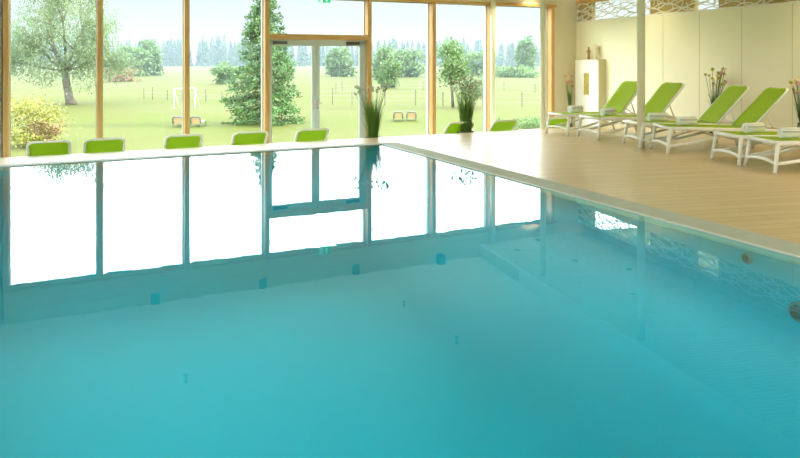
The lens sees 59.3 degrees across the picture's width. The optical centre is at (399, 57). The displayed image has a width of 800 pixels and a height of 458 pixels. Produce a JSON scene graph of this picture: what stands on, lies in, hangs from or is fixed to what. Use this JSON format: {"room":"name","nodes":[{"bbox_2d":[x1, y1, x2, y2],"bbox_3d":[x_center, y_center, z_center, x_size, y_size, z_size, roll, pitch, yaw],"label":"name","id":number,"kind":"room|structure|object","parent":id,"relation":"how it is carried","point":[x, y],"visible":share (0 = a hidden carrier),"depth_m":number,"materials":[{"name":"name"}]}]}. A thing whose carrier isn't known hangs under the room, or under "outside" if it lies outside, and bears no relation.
{"room":"indoor swimming pool","nodes":[
{"label":"indoor swimming pool","id":0,"kind":"room"},
{"bbox_2d":[0,0,2,157],"bbox_3d":[-7.109,0.215,5.306,0.200,4.630,15.954,0,0,-3],"label":"wall","id":1,"kind":"structure","parent":0,"point":[1,1],"depth_m":13.18,"materials":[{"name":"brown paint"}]},
{"bbox_2d":[3,0,9,157],"bbox_3d":[-7.452,0.495,13.281,0.112,3.670,0.320,0,0,-26],"label":"trim","id":2,"kind":"structure","parent":1,"relation":"attached to","point":[6,3],"depth_m":13.14,"materials":[{"name":"brown wood"}]},
{"bbox_2d":[338,0,364,34],"bbox_3d":[-1.881,-0.930,16.004,2.324,0.820,0.060,0,0,-26],"label":"window","id":3,"kind":"structure","parent":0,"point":[338,0],"depth_m":16.50,"materials":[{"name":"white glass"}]},
{"bbox_2d":[0,152,799,457],"bbox_3d":[-1.239,2.350,5.978,7.192,1.600,10.443,0,0,-26],"label":"pool water","id":4,"kind":"object","parent":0,"point":[312,304],"visible":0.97,"depth_m":7.14,"materials":[{"name":"teal liquid"}]},
{"bbox_2d":[0,144,799,261],"bbox_3d":[-1.236,1.511,5.970,7.045,0.038,10.279,0,0,-26],"label":"trim","id":5,"kind":"structure","parent":4,"relation":"attached to","point":[201,155],"depth_m":8.18,"materials":[{"name":"grey metal"}]},
{"bbox_2d":[742,252,752,263],"bbox_3d":[2.782,1.610,5.630,0.033,0.090,0.090,0,0,-26],"label":"inlet nozzle","id":6,"kind":"object","parent":4,"relation":"attached to","point":[747,258],"visible":1,"depth_m":5.61,"materials":[{"name":"teal"}]},
{"bbox_2d":[788,301,799,321],"bbox_3d":[2.968,1.900,5.243,0.033,0.150,0.150,0,0,-26],"label":"lamp","id":7,"kind":"object","parent":4,"relation":"attached to","point":[793,307],"visible":1,"depth_m":5.25,"materials":[{"name":"teal"}]},
{"bbox_2d":[0,124,799,243],"bbox_3d":[2.027,1.610,6.759,18.621,0.220,18.719,0,0,0],"label":"deck","id":8,"kind":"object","parent":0,"point":[685,180],"visible":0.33,"depth_m":9.66,"materials":[{"name":"beige wood"}]},
{"bbox_2d":[0,142,799,264],"bbox_3d":[-1.200,1.522,5.896,7.700,0.056,10.771,0,0,-26],"label":"pool edge","id":9,"kind":"structure","parent":8,"relation":"on","point":[759,239],"depth_m":7.57,"materials":[{"name":"stone"}]},
{"bbox_2d":[545,80,636,135],"bbox_3d":[3.958,0.993,14.061,2.052,1.028,0.696,0,0,-25],"label":"sun lounger","id":10,"kind":"object","parent":8,"relation":"on","point":[626,92],"visible":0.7,"depth_m":14.16,"materials":[{"name":"white plastic"}]},
{"bbox_2d":[567,105,583,112],"bbox_3d":[3.456,1.015,13.827,0.292,0.143,0.157,0,0,-25],"label":"rolled towel","id":11,"kind":"object","parent":10,"relation":"on","point":[575,108],"visible":1,"depth_m":13.78,"materials":[{"name":"grey fabric"}]},
{"bbox_2d":[576,82,684,140],"bbox_3d":[4.421,0.993,13.311,2.052,1.028,0.696,0,0,-19],"label":"sun lounger","id":12,"kind":"object","parent":8,"relation":"on","point":[667,92],"visible":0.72,"depth_m":13.35,"materials":[{"name":"white plastic"}]},
{"bbox_2d":[600,108,616,115],"bbox_3d":[3.897,1.015,13.130,0.292,0.143,0.157,0,0,-25],"label":"rolled towel","id":13,"kind":"object","parent":12,"relation":"on","point":[603,111],"visible":1,"depth_m":13.08,"materials":[{"name":"grey fabric"}]},
{"bbox_2d":[637,0,644,147],"bbox_3d":[4.024,-0.100,11.721,0.132,3.200,0.132,0,0,0],"label":"column","id":14,"kind":"structure","parent":8,"relation":"on","point":[640,3],"depth_m":11.67,"materials":[{"name":"beige paint"}]},
{"bbox_2d":[622,85,749,147],"bbox_3d":[4.942,0.993,12.052,2.052,1.028,0.696,0,0,-6],"label":"sun lounger","id":15,"kind":"object","parent":8,"relation":"on","point":[724,104],"visible":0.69,"depth_m":12.07,"materials":[{"name":"white plastic"}]},
{"bbox_2d":[647,113,666,120],"bbox_3d":[4.390,1.015,11.994,0.292,0.143,0.157,0,0,0],"label":"rolled towel","id":16,"kind":"object","parent":15,"relation":"on","point":[650,116],"visible":1,"depth_m":11.94,"materials":[{"name":"grey fabric"}]},
{"bbox_2d":[704,67,726,133],"bbox_3d":[6.209,0.843,13.763,0.402,1.314,0.374,0,0,37],"label":"flower vase","id":17,"kind":"object","parent":8,"relation":"on","point":[719,74],"visible":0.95,"depth_m":13.71,"materials":[{"name":"green"}]},
{"bbox_2d":[649,87,788,153],"bbox_3d":[5.161,0.993,11.307,2.052,1.028,0.696,0,0,-2],"label":"sun lounger","id":18,"kind":"object","parent":8,"relation":"on","point":[770,97],"visible":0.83,"depth_m":11.27,"materials":[{"name":"white plastic"}]},
{"bbox_2d":[676,116,697,124],"bbox_3d":[4.607,1.015,11.288,0.292,0.143,0.157,0,0,-2],"label":"rolled towel","id":19,"kind":"object","parent":18,"relation":"on","point":[680,120],"visible":1,"depth_m":11.24,"materials":[{"name":"grey fabric"}]},
{"bbox_2d":[710,126,799,164],"bbox_3d":[5.662,0.993,10.229,2.052,1.028,0.696,0,0,-8],"label":"sun lounger","id":20,"kind":"object","parent":8,"relation":"on","point":[740,135],"visible":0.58,"depth_m":10.12,"materials":[{"name":"white plastic"}]},
{"bbox_2d":[741,123,764,132],"bbox_3d":[5.113,1.015,10.152,0.292,0.143,0.157,0,0,-14],"label":"rolled towel","id":21,"kind":"object","parent":20,"relation":"on","point":[746,127],"visible":1,"depth_m":10.10,"materials":[{"name":"grey fabric"}]},
{"bbox_2d":[743,136,799,173],"bbox_3d":[5.819,0.993,9.518,2.052,1.028,0.696,0,0,-6],"label":"sun lounger","id":22,"kind":"object","parent":8,"relation":"on","point":[775,140],"visible":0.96,"depth_m":9.39,"materials":[{"name":"white plastic"}]},
{"bbox_2d":[777,128,799,137],"bbox_3d":[5.268,1.015,9.460,0.292,0.143,0.157,0,0,0],"label":"rolled towel","id":23,"kind":"object","parent":22,"relation":"on","point":[781,132],"visible":1,"depth_m":9.41,"materials":[{"name":"grey fabric"}]},
{"bbox_2d":[789,78,799,127],"bbox_3d":[6.753,0.921,11.787,0.411,1.158,0.383,0,0,18],"label":"flower vase","id":24,"kind":"object","parent":8,"relation":"on","point":[797,82],"visible":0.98,"depth_m":11.82,"materials":[{"name":"green"}]},
{"bbox_2d":[482,0,555,4],"bbox_3d":[3.060,-1.550,18.346,2.326,0.300,0.280,0,0,-26],"label":"trim","id":25,"kind":"structure","parent":0,"point":[548,2],"depth_m":18.29,"materials":[{"name":"brown wood"}]},
{"bbox_2d":[578,0,795,20],"bbox_3d":[8.180,-1.534,8.325,0.100,1.133,22.746,0,0,-17],"label":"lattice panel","id":26,"kind":"structure","parent":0,"point":[664,8],"depth_m":15.35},
{"bbox_2d":[576,0,605,3],"bbox_3d":[8.094,-1.508,8.299,0.080,0.105,22.746,0,0,-17],"label":"trim","id":27,"kind":"structure","parent":26,"relation":"attached to","point":[577,1],"depth_m":18.69,"materials":[{"name":"brown wood"}]},
{"bbox_2d":[576,3,799,127],"bbox_3d":[8.151,0.781,8.316,0.160,3.497,22.746,0,0,-17],"label":"wall","id":28,"kind":"structure","parent":0,"point":[671,40],"depth_m":14.46,"materials":[{"name":"beige paint"}]},
{"bbox_2d":[372,0,577,126],"bbox_3d":[-1.247,0.215,16.270,13.847,4.630,0.330,0,0,-26],"label":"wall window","id":29,"kind":"structure","parent":28,"relation":"in","point":[565,12],"depth_m":18.96,"materials":[{"name":"beige paint"}]},
{"bbox_2d":[10,0,96,156],"bbox_3d":[-6.730,0.495,13.662,1.520,3.670,0.080,0,0,-26],"label":"window","id":30,"kind":"structure","parent":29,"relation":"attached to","point":[10,0],"depth_m":13.34,"materials":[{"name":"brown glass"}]},
{"bbox_2d":[182,0,182,133],"bbox_3d":[-5.247,0.495,14.374,1.569,3.670,0.080,0,0,-26],"label":"window","id":31,"kind":"structure","parent":29,"relation":"attached to","point":[182,0],"depth_m":14.71,"materials":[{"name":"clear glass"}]},
{"bbox_2d":[262,0,262,130],"bbox_3d":[-3.732,0.495,15.103,1.593,3.670,0.080,0,0,-26],"label":"window","id":32,"kind":"structure","parent":29,"relation":"attached to","point":[262,0],"depth_m":15.45,"materials":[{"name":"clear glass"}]},
{"bbox_2d":[372,1,428,134],"bbox_3d":[-0.016,0.495,16.890,1.606,3.670,0.080,0,0,-26],"label":"window","id":33,"kind":"structure","parent":29,"relation":"attached to","point":[372,1],"depth_m":17.24,"materials":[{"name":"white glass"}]},
{"bbox_2d":[436,3,485,131],"bbox_3d":[1.504,0.495,17.620,1.568,3.670,0.080,0,0,-26],"label":"window","id":34,"kind":"structure","parent":29,"relation":"attached to","point":[436,3],"depth_m":17.96,"materials":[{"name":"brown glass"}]},
{"bbox_2d":[496,5,546,121],"bbox_3d":[3.118,0.495,18.396,1.813,3.670,0.080,0,0,-26],"label":"window","id":35,"kind":"structure","parent":29,"relation":"attached to","point":[496,5],"depth_m":18.79,"materials":[{"name":"brown wood"}]},
{"bbox_2d":[576,1,799,22],"bbox_3d":[8.097,-0.963,8.300,0.072,0.032,22.746,0,0,-17],"label":"trim","id":36,"kind":"structure","parent":28,"relation":"attached to","point":[793,1],"depth_m":14.42,"materials":[{"name":"white wood"}]},
{"bbox_2d":[576,0,799,20],"bbox_3d":[6.610,-1.221,13.180,0.018,0.498,12.496,0,0,-17],"label":"trim","id":37,"kind":"structure","parent":28,"relation":"attached to","point":[624,8],"depth_m":16.23,"materials":[{"name":"white wood"}]},
{"bbox_2d":[699,3,792,127],"bbox_3d":[6.277,0.267,14.288,0.006,2.467,4.170,0,0,-17],"label":"trim","id":38,"kind":"structure","parent":28,"relation":"attached to","point":[792,3],"depth_m":13.43,"materials":[{"name":"beige wood"}]},
{"bbox_3d":[-0.879,2.430,14.525,13.218,0.200,9.325,0,0,0],"label":"floor","id":39,"kind":"structure","parent":0,"visible":0},
{"bbox_2d":[26,140,70,155],"bbox_3d":[-5.949,1.823,11.931,0.696,1.028,2.052,0,0,-26],"label":"sun lounger","id":40,"kind":"object","parent":39,"relation":"on","point":[52,147],"visible":0.21,"depth_m":11.16,"materials":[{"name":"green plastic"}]},
{"bbox_2d":[97,0,102,137],"bbox_3d":[-5.992,0.495,13.983,0.112,3.670,0.320,0,0,-26],"label":"trim","id":41,"kind":"structure","parent":39,"relation":"on","point":[99,2],"depth_m":13.84,"materials":[{"name":"brown wood"}]},
{"bbox_2d":[83,137,125,152],"bbox_3d":[-5.214,1.823,12.284,0.696,1.028,2.052,0,0,-26],"label":"sun lounger","id":42,"kind":"object","parent":39,"relation":"on","point":[95,145],"visible":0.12,"depth_m":11.52,"materials":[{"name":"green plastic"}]},
{"bbox_2d":[163,134,202,148],"bbox_3d":[-4.086,1.823,12.827,0.696,1.028,2.052,0,0,-26],"label":"sun lounger","id":43,"kind":"object","parent":39,"relation":"on","point":[182,140],"visible":0.16,"depth_m":12.06,"materials":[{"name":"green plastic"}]},
{"bbox_2d":[183,0,189,133],"bbox_3d":[-4.488,0.495,14.706,0.112,3.670,0.320,0,0,-26],"label":"trim","id":44,"kind":"structure","parent":39,"relation":"on","point":[186,3],"depth_m":14.58,"materials":[{"name":"brown wood"}]},
{"bbox_2d":[231,131,268,144],"bbox_3d":[-3.048,1.823,13.325,0.696,1.028,2.052,0,0,-26],"label":"sun lounger","id":45,"kind":"object","parent":39,"relation":"on","point":[248,137],"visible":0.16,"depth_m":12.56,"materials":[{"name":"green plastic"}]},
{"bbox_2d":[261,0,269,142],"bbox_3d":[-2.962,0.495,15.440,0.112,3.670,0.320,0,0,-26],"label":"trim","id":46,"kind":"structure","parent":39,"relation":"on","point":[266,3],"depth_m":15.31,"materials":[{"name":"brown wood"}]},
{"bbox_2d":[270,34,367,142],"bbox_3d":[-1.851,0.905,15.941,2.324,2.850,0.240,0,0,-26],"label":"door","id":47,"kind":"structure","parent":46,"relation":"attached to","point":[315,41],"depth_m":15.93,"materials":[{"name":"silver metal"}]},
{"bbox_2d":[294,128,329,141],"bbox_3d":[-2.000,1.823,13.830,0.696,1.028,2.052,0,0,-26],"label":"sun lounger","id":48,"kind":"object","parent":39,"relation":"on","point":[313,134],"visible":0.17,"depth_m":13.06,"materials":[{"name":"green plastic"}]},
{"bbox_2d":[362,0,371,135],"bbox_3d":[-0.777,0.495,16.490,0.112,3.670,0.320,0,0,-26],"label":"trim","id":49,"kind":"structure","parent":39,"relation":"on","point":[368,3],"depth_m":16.36,"materials":[{"name":"brown wood"}]},
{"bbox_2d":[354,82,388,137],"bbox_3d":[-0.537,1.399,13.360,0.677,1.862,0.693,0,0,-6],"label":"potted grass","id":50,"kind":"object","parent":39,"relation":"on","point":[372,118],"depth_m":13.28,"materials":[{"name":"green plant"}]},
{"bbox_2d":[426,2,435,134],"bbox_3d":[0.760,0.495,17.229,0.112,3.670,0.320,0,0,-26],"label":"trim","id":51,"kind":"structure","parent":39,"relation":"on","point":[432,6],"depth_m":17.10,"materials":[{"name":"beige wood"}]},
{"bbox_2d":[443,121,473,133],"bbox_3d":[0.858,1.823,15.203,0.696,1.028,2.052,0,0,-26],"label":"sun lounger","id":52,"kind":"object","parent":39,"relation":"on","point":[453,127],"visible":0.15,"depth_m":14.39,"materials":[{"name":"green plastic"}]},
{"bbox_2d":[450,75,482,132],"bbox_3d":[1.359,1.347,14.466,0.600,1.966,0.649,0,0,26],"label":"potted grass","id":53,"kind":"object","parent":39,"relation":"on","point":[465,111],"depth_m":14.38,"materials":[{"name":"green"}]},
{"bbox_2d":[483,5,489,131],"bbox_3d":[2.264,0.495,17.952,0.112,3.670,0.320,0,0,-26],"label":"trim","id":54,"kind":"structure","parent":39,"relation":"on","point":[487,6],"depth_m":17.96,"materials":[{"name":"beige wood"}]},
{"bbox_2d":[490,0,495,126],"bbox_3d":[2.344,0.315,17.691,0.132,4.030,0.132,0,0,0],"label":"trim","id":55,"kind":"structure","parent":39,"relation":"on","point":[492,2],"depth_m":17.64,"materials":[{"name":"beige wood"}]},
{"bbox_2d":[488,119,518,131],"bbox_3d":[1.850,1.823,15.681,0.696,1.028,2.052,0,0,-26],"label":"sun lounger","id":56,"kind":"object","parent":39,"relation":"on","point":[510,124],"visible":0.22,"depth_m":14.91,"materials":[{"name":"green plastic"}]},
{"bbox_2d":[540,0,545,128],"bbox_3d":[3.090,0.315,15.170,0.132,4.030,0.132,0,0,0],"label":"trim","id":57,"kind":"structure","parent":39,"relation":"on","point":[542,2],"depth_m":15.12,"materials":[{"name":"beige wood"}]},
{"bbox_2d":[547,7,553,119],"bbox_3d":[3.988,0.495,18.781,0.112,3.670,0.320,0,0,-26],"label":"trim","id":58,"kind":"structure","parent":39,"relation":"on","point":[550,10],"depth_m":18.66,"materials":[{"name":"beige wood"}]},
{"bbox_2d":[546,117,571,126],"bbox_3d":[3.132,1.823,16.297,0.696,1.028,2.052,0,0,-26],"label":"sun lounger","id":59,"kind":"object","parent":39,"relation":"on","point":[555,120],"visible":0.08,"depth_m":15.49,"materials":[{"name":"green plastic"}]},
{"bbox_2d":[564,75,573,126],"bbox_3d":[4.435,1.395,18.421,0.250,1.870,0.265,0,0,14],"label":"flower vase","id":60,"kind":"object","parent":39,"relation":"on","point":[569,95],"visible":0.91,"depth_m":18.39,"materials":[{"name":"green"}]},
{"bbox_2d":[575,59,605,126],"bbox_3d":[4.951,1.188,18.300,0.233,2.285,1.110,0,0,-17],"label":"tall cabinet","id":61,"kind":"object","parent":39,"relation":"on","point":[590,74],"visible":0.74,"depth_m":18.08,"materials":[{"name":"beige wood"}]},
{"bbox_2d":[592,45,598,58],"bbox_3d":[5.039,-0.138,18.076,0.180,0.366,0.177,0,0,20],"label":"head sculpture","id":62,"kind":"object","parent":61,"relation":"on","point":[595,48],"visible":0.95,"depth_m":18.02,"materials":[{"name":"beige stone"}]},
{"label":"outside","id":63,"kind":"structure","parent":0,"visible":0},
{"bbox_2d":[11,60,539,156],"bbox_3d":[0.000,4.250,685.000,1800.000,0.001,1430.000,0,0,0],"label":"lawn","id":64,"kind":"structure","parent":63,"point":[144,124],"depth_m":62.15,"materials":[{"name":"green plant"}]},
{"bbox_2d":[19,116,69,141],"bbox_3d":[-16.786,3.508,33.240,2.126,1.485,1.581,0,0,18],"label":"bush","id":65,"kind":"object","parent":64,"relation":"on","point":[54,129],"visible":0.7,"depth_m":33.15,"materials":[{"name":"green plant"}]},
{"bbox_2d":[11,94,80,149],"bbox_3d":[-17.435,2.982,33.600,4.003,2.573,4.533,0,0,8],"label":"bush","id":66,"kind":"object","parent":64,"relation":"on","point":[21,109],"visible":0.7,"depth_m":33.26,"materials":[{"name":"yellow plant"}]},
{"bbox_2d":[11,0,146,104],"bbox_3d":[-30.899,-2.910,63.906,13.647,14.795,10.613,0,0,33],"label":"willow tree","id":67,"kind":"object","parent":64,"relation":"on","point":[64,67],"visible":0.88,"depth_m":62.47,"materials":[{"name":"green plant"}]},
{"bbox_2d":[103,67,141,81],"bbox_3d":[-49.175,2.991,124.144,7.443,2.930,8.331,0,0,0],"label":"bush","id":68,"kind":"object","parent":64,"relation":"on","point":[124,78],"visible":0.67,"depth_m":122.88,"materials":[{"name":"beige plant"}]},
{"bbox_2d":[113,43,157,75],"bbox_3d":[-61.151,0.600,161.331,10.493,8.037,11.240,0,0,0],"label":"tree","id":69,"kind":"object","parent":64,"relation":"on","point":[139,53],"visible":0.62,"depth_m":159.57,"materials":[{"name":"green plant"}]},
{"bbox_2d":[136,38,164,75],"bbox_3d":[-59.370,-0.049,165.689,8.041,9.373,8.093,0,0,0],"label":"tree","id":70,"kind":"object","parent":64,"relation":"on","point":[146,44],"visible":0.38,"depth_m":164.87,"materials":[{"name":"green plant"}]},
{"bbox_2d":[160,40,164,64],"bbox_3d":[-131.753,-2.665,391.612,5.500,14.934,5.771,0,0,3],"label":"fir tree","id":71,"kind":"object","parent":64,"relation":"on","point":[163,44],"visible":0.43,"depth_m":391.10,"materials":[{"name":"green plant"}]},
{"bbox_2d":[162,39,172,65],"bbox_3d":[-114.069,-2.252,344.484,5.801,13.894,6.168,0,0,-29],"label":"fir tree","id":72,"kind":"object","parent":64,"relation":"on","point":[167,57],"visible":0.97,"depth_m":343.88,"materials":[{"name":"green plant"}]},
{"bbox_2d":[170,39,175,63],"bbox_3d":[-117.456,-2.459,365.633,5.336,14.488,5.599,0,0,18],"label":"fir tree","id":73,"kind":"object","parent":64,"relation":"on","point":[174,43],"visible":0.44,"depth_m":365.34,"materials":[{"name":"green plant"}]},
{"bbox_2d":[173,39,180,65],"bbox_3d":[-109.147,-2.286,345.536,5.807,14.378,6.149,0,0,-20],"label":"fir tree","id":74,"kind":"object","parent":64,"relation":"on","point":[178,43],"visible":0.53,"depth_m":344.97,"materials":[{"name":"green plant"}]},
{"bbox_2d":[172,116,181,126],"bbox_3d":[-13.575,3.911,43.428,0.675,0.679,1.400,0,0,0],"label":"lawn chair","id":75,"kind":"object","parent":64,"relation":"on","point":[176,119],"visible":0.7,"depth_m":42.85,"materials":[{"name":"beige fabric"}]},
{"bbox_2d":[176,38,181,65],"bbox_3d":[-105.959,-2.337,340.245,4.715,14.199,4.507,0,0,-38],"label":"fir tree","id":76,"kind":"object","parent":64,"relation":"on","point":[179,60],"visible":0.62,"depth_m":339.71,"materials":[{"name":"green plant"}]},
{"bbox_2d":[143,87,222,101],"bbox_3d":[-21.658,3.623,69.374,10.513,1.253,0.300,0,0,28],"label":"fence","id":77,"kind":"object","parent":64,"relation":"on","point":[167,96],"visible":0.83,"depth_m":69.35,"materials":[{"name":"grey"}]},
{"bbox_2d":[194,41,201,65],"bbox_3d":[-102.512,-1.782,358.839,5.675,13.268,5.359,0,0,-21],"label":"fir tree","id":78,"kind":"object","parent":64,"relation":"on","point":[198,56],"visible":0.77,"depth_m":358.19,"materials":[{"name":"green plant"}]},
{"bbox_2d":[190,116,205,126],"bbox_3d":[-12.474,3.911,43.428,0.675,0.679,1.400,0,0,0],"label":"lawn chair","id":79,"kind":"object","parent":64,"relation":"on","point":[196,120],"visible":1,"depth_m":42.85,"materials":[{"name":"beige fabric"}]},
{"bbox_2d":[199,42,208,65],"bbox_3d":[-93.462,-1.434,335.198,5.071,12.146,5.392,0,0,16],"label":"fir tree","id":80,"kind":"object","parent":64,"relation":"on","point":[204,55],"visible":0.98,"depth_m":334.60,"materials":[{"name":"green plant"}]},
{"bbox_2d":[208,36,214,64],"bbox_3d":[-102.994,-3.543,385.283,7.392,16.652,6.952,0,0,42],"label":"fir tree","id":81,"kind":"object","parent":64,"relation":"on","point":[212,44],"visible":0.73,"depth_m":384.47,"materials":[{"name":"green plant"}]},
{"bbox_2d":[211,35,218,64],"bbox_3d":[-99.347,-3.657,382.182,7.025,17.393,7.439,0,0,-17],"label":"fir tree","id":82,"kind":"object","parent":64,"relation":"on","point":[213,54],"visible":0.25,"depth_m":381.66,"materials":[{"name":"green plant"}]},
{"bbox_2d":[213,37,224,65],"bbox_3d":[-87.547,-2.607,339.632,6.092,15.084,6.451,0,0,35],"label":"fir tree","id":83,"kind":"object","parent":64,"relation":"on","point":[219,53],"visible":0.9,"depth_m":338.96,"materials":[{"name":"green plant"}]},
{"bbox_2d":[209,61,240,83],"bbox_3d":[-27.987,2.413,112.660,5.318,3.963,5.470,0,0,0],"label":"bush","id":84,"kind":"object","parent":64,"relation":"on","point":[223,73],"visible":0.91,"depth_m":111.61,"materials":[{"name":"green plant"}]},
{"bbox_2d":[222,35,227,63],"bbox_3d":[-95.641,-3.795,381.873,5.757,17.340,5.504,0,0,-5],"label":"fir tree","id":85,"kind":"object","parent":64,"relation":"on","point":[224,37],"visible":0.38,"depth_m":381.29,"materials":[{"name":"green plant"}]},
{"bbox_2d":[229,44,234,65],"bbox_3d":[-83.095,-1.062,346.621,3.802,11.450,3.634,0,0,-11],"label":"fir tree","id":86,"kind":"object","parent":64,"relation":"on","point":[231,48],"visible":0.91,"depth_m":346.07,"materials":[{"name":"green plant"}]},
{"bbox_2d":[234,41,241,65],"bbox_3d":[-79.518,-1.705,344.598,4.970,12.860,4.736,0,0,-30],"label":"fir tree","id":87,"kind":"object","parent":64,"relation":"on","point":[237,62],"visible":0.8,"depth_m":343.96,"materials":[{"name":"green plant"}]},
{"bbox_2d":[219,0,304,125],"bbox_3d":[-8.715,-0.505,45.441,5.605,9.914,5.242,0,0,14],"label":"spruce tree","id":88,"kind":"object","parent":64,"relation":"on","point":[252,82],"visible":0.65,"depth_m":44.60,"materials":[{"name":"green plant"}]},
{"bbox_2d":[295,46,301,64],"bbox_3d":[-52.300,-1.859,365.484,5.099,13.194,4.859,0,0,37],"label":"fir tree","id":89,"kind":"object","parent":64,"relation":"on","point":[299,47],"visible":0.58,"depth_m":364.99,"materials":[{"name":"green plant"}]},
{"bbox_2d":[298,46,305,65],"bbox_3d":[-46.473,-0.490,334.107,4.497,10.129,4.229,0,0,33],"label":"fir tree","id":90,"kind":"object","parent":64,"relation":"on","point":[302,55],"visible":0.98,"depth_m":333.71,"materials":[{"name":"green plant"}]},
{"bbox_2d":[320,46,325,65],"bbox_3d":[-37.228,-0.812,340.321,3.464,10.912,3.623,0,0,-7],"label":"fir tree","id":91,"kind":"object","parent":64,"relation":"on","point":[323,48],"visible":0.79,"depth_m":339.96,"materials":[{"name":"green plant"}]},
{"bbox_2d":[322,46,358,76],"bbox_3d":[-13.590,0.966,156.803,9.823,7.230,8.220,0,0,0],"label":"tree","id":92,"kind":"object","parent":64,"relation":"on","point":[339,62],"visible":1,"depth_m":155.19,"materials":[{"name":"green plant"}]},
{"bbox_2d":[353,46,358,65],"bbox_3d":[-20.525,-1.315,340.908,4.944,12.242,5.236,0,0,-3],"label":"fir tree","id":93,"kind":"object","parent":64,"relation":"on","point":[356,59],"visible":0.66,"depth_m":340.37,"materials":[{"name":"green plant"}]},
{"bbox_2d":[372,40,400,79],"bbox_3d":[-2.957,0.509,132.554,6.477,7.786,6.074,0,0,0],"label":"tree","id":94,"kind":"object","parent":64,"relation":"on","point":[385,53],"visible":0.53,"depth_m":131.61,"materials":[{"name":"green plant"}]},
{"bbox_2d":[375,57,404,87],"bbox_3d":[-1.667,2.159,97.981,4.760,4.435,4.458,0,0,0],"label":"tree","id":95,"kind":"object","parent":64,"relation":"on","point":[388,75],"visible":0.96,"depth_m":97.09,"materials":[{"name":"green plant"}]},
{"bbox_2d":[393,111,402,121],"bbox_3d":[-0.112,3.911,47.117,0.675,0.679,1.400,0,0,0],"label":"lawn chair","id":96,"kind":"object","parent":64,"relation":"on","point":[397,114],"visible":1,"depth_m":46.53,"materials":[{"name":"beige fabric"}]},
{"bbox_2d":[387,46,425,76],"bbox_3d":[0.681,1.020,153.717,12.346,7.056,11.518,0,0,0],"label":"tree","id":97,"kind":"object","parent":64,"relation":"on","point":[412,69],"visible":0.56,"depth_m":151.22,"materials":[{"name":"green plant"}]},
{"bbox_2d":[406,111,416,119],"bbox_3d":[0.767,3.911,47.264,0.675,0.679,1.400,0,0,0],"label":"lawn chair","id":98,"kind":"object","parent":64,"relation":"on","point":[410,114],"visible":1,"depth_m":46.68,"materials":[{"name":"beige fabric"}]},
{"bbox_2d":[420,42,425,65],"bbox_3d":[11.752,-1.514,347.184,4.584,12.447,4.810,0,0,37],"label":"fir tree","id":99,"kind":"object","parent":64,"relation":"on","point":[423,46],"visible":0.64,"depth_m":346.83,"materials":[{"name":"green plant"}]},
{"bbox_2d":[330,88,539,106],"bbox_3d":[2.952,3.499,61.769,21.105,1.503,1.168,0,0,9],"label":"fence","id":100,"kind":"object","parent":64,"relation":"on","point":[415,91],"visible":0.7,"depth_m":62.50,"materials":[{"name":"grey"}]},
{"bbox_2d":[436,41,440,65],"bbox_3d":[17.633,-1.767,334.695,4.231,12.920,4.139,0,0,25],"label":"fir tree","id":101,"kind":"object","parent":64,"relation":"on","point":[437,59],"visible":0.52,"depth_m":334.20,"materials":[{"name":"green plant"}]},
{"bbox_2d":[436,34,478,107],"bbox_3d":[4.120,1.086,59.728,4.083,6.345,4.295,0,0,-33],"label":"tree","id":102,"kind":"object","parent":64,"relation":"on","point":[451,67],"visible":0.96,"depth_m":59.20,"materials":[{"name":"green plant"}]},
{"bbox_2d":[453,70,482,104],"bbox_3d":[5.884,2.582,58.928,3.309,3.335,3.028,0,0,-19],"label":"bush","id":103,"kind":"object","parent":64,"relation":"on","point":[480,90],"visible":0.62,"depth_m":58.70,"materials":[{"name":"green plant"}]},
{"bbox_2d":[443,50,501,75],"bbox_3d":[17.029,1.271,160.922,13.896,6.645,12.482,0,0,0],"label":"tree","id":104,"kind":"object","parent":64,"relation":"on","point":[478,56],"visible":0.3,"depth_m":159.43,"materials":[{"name":"green plant"}]},
{"bbox_2d":[497,45,503,65],"bbox_3d":[50.523,-0.991,354.049,4.374,11.319,4.169,0,0,-2],"label":"fir tree","id":105,"kind":"object","parent":64,"relation":"on","point":[500,60],"visible":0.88,"depth_m":353.67,"materials":[{"name":"green plant"}]},
{"bbox_2d":[481,116,527,129],"bbox_3d":[6.134,3.861,41.575,2.227,0.778,2.832,0,0,-38],"label":"bush","id":106,"kind":"object","parent":64,"relation":"on","point":[497,118],"visible":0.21,"depth_m":41.38,"materials":[{"name":"green plant"}]},
{"bbox_2d":[505,44,510,65],"bbox_3d":[51.241,-0.895,333.369,3.682,11.091,3.520,0,0,-38],"label":"fir tree","id":107,"kind":"object","parent":64,"relation":"on","point":[507,57],"visible":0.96,"depth_m":332.97,"materials":[{"name":"green plant"}]},
{"bbox_2d":[509,43,515,65],"bbox_3d":[54.021,-1.215,337.349,4.347,11.803,4.561,0,0,-19],"label":"fir tree","id":108,"kind":"object","parent":64,"relation":"on","point":[512,56],"visible":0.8,"depth_m":336.90,"materials":[{"name":"green plant"}]},
{"bbox_2d":[496,65,539,77],"bbox_3d":[25.207,3.045,152.386,13.981,3.055,14.119,0,0,0],"label":"bush","id":109,"kind":"object","parent":64,"relation":"on","point":[518,71],"visible":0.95,"depth_m":150.50,"materials":[{"name":"green plant"}]},
{"bbox_2d":[505,115,539,128],"bbox_3d":[7.508,3.883,42.276,3.167,0.733,3.093,0,0,0],"label":"bush","id":110,"kind":"object","parent":64,"relation":"on","point":[528,120],"visible":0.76,"depth_m":41.93,"materials":[{"name":"green plant"}]},
{"bbox_2d":[513,35,537,69],"bbox_3d":[30.413,-0.572,170.586,7.189,9.895,6.828,0,0,0],"label":"tree","id":111,"kind":"object","parent":64,"relation":"on","point":[524,55],"visible":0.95,"depth_m":168.83,"materials":[{"name":"green plant"}]},
{"bbox_2d":[535,45,539,65],"bbox_3d":[66.302,-0.614,340.041,4.321,10.698,4.576,0,0,26],"label":"fir tree","id":112,"kind":"object","parent":64,"relation":"on","point":[537,56],"visible":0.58,"depth_m":339.46,"materials":[{"name":"green plant"}]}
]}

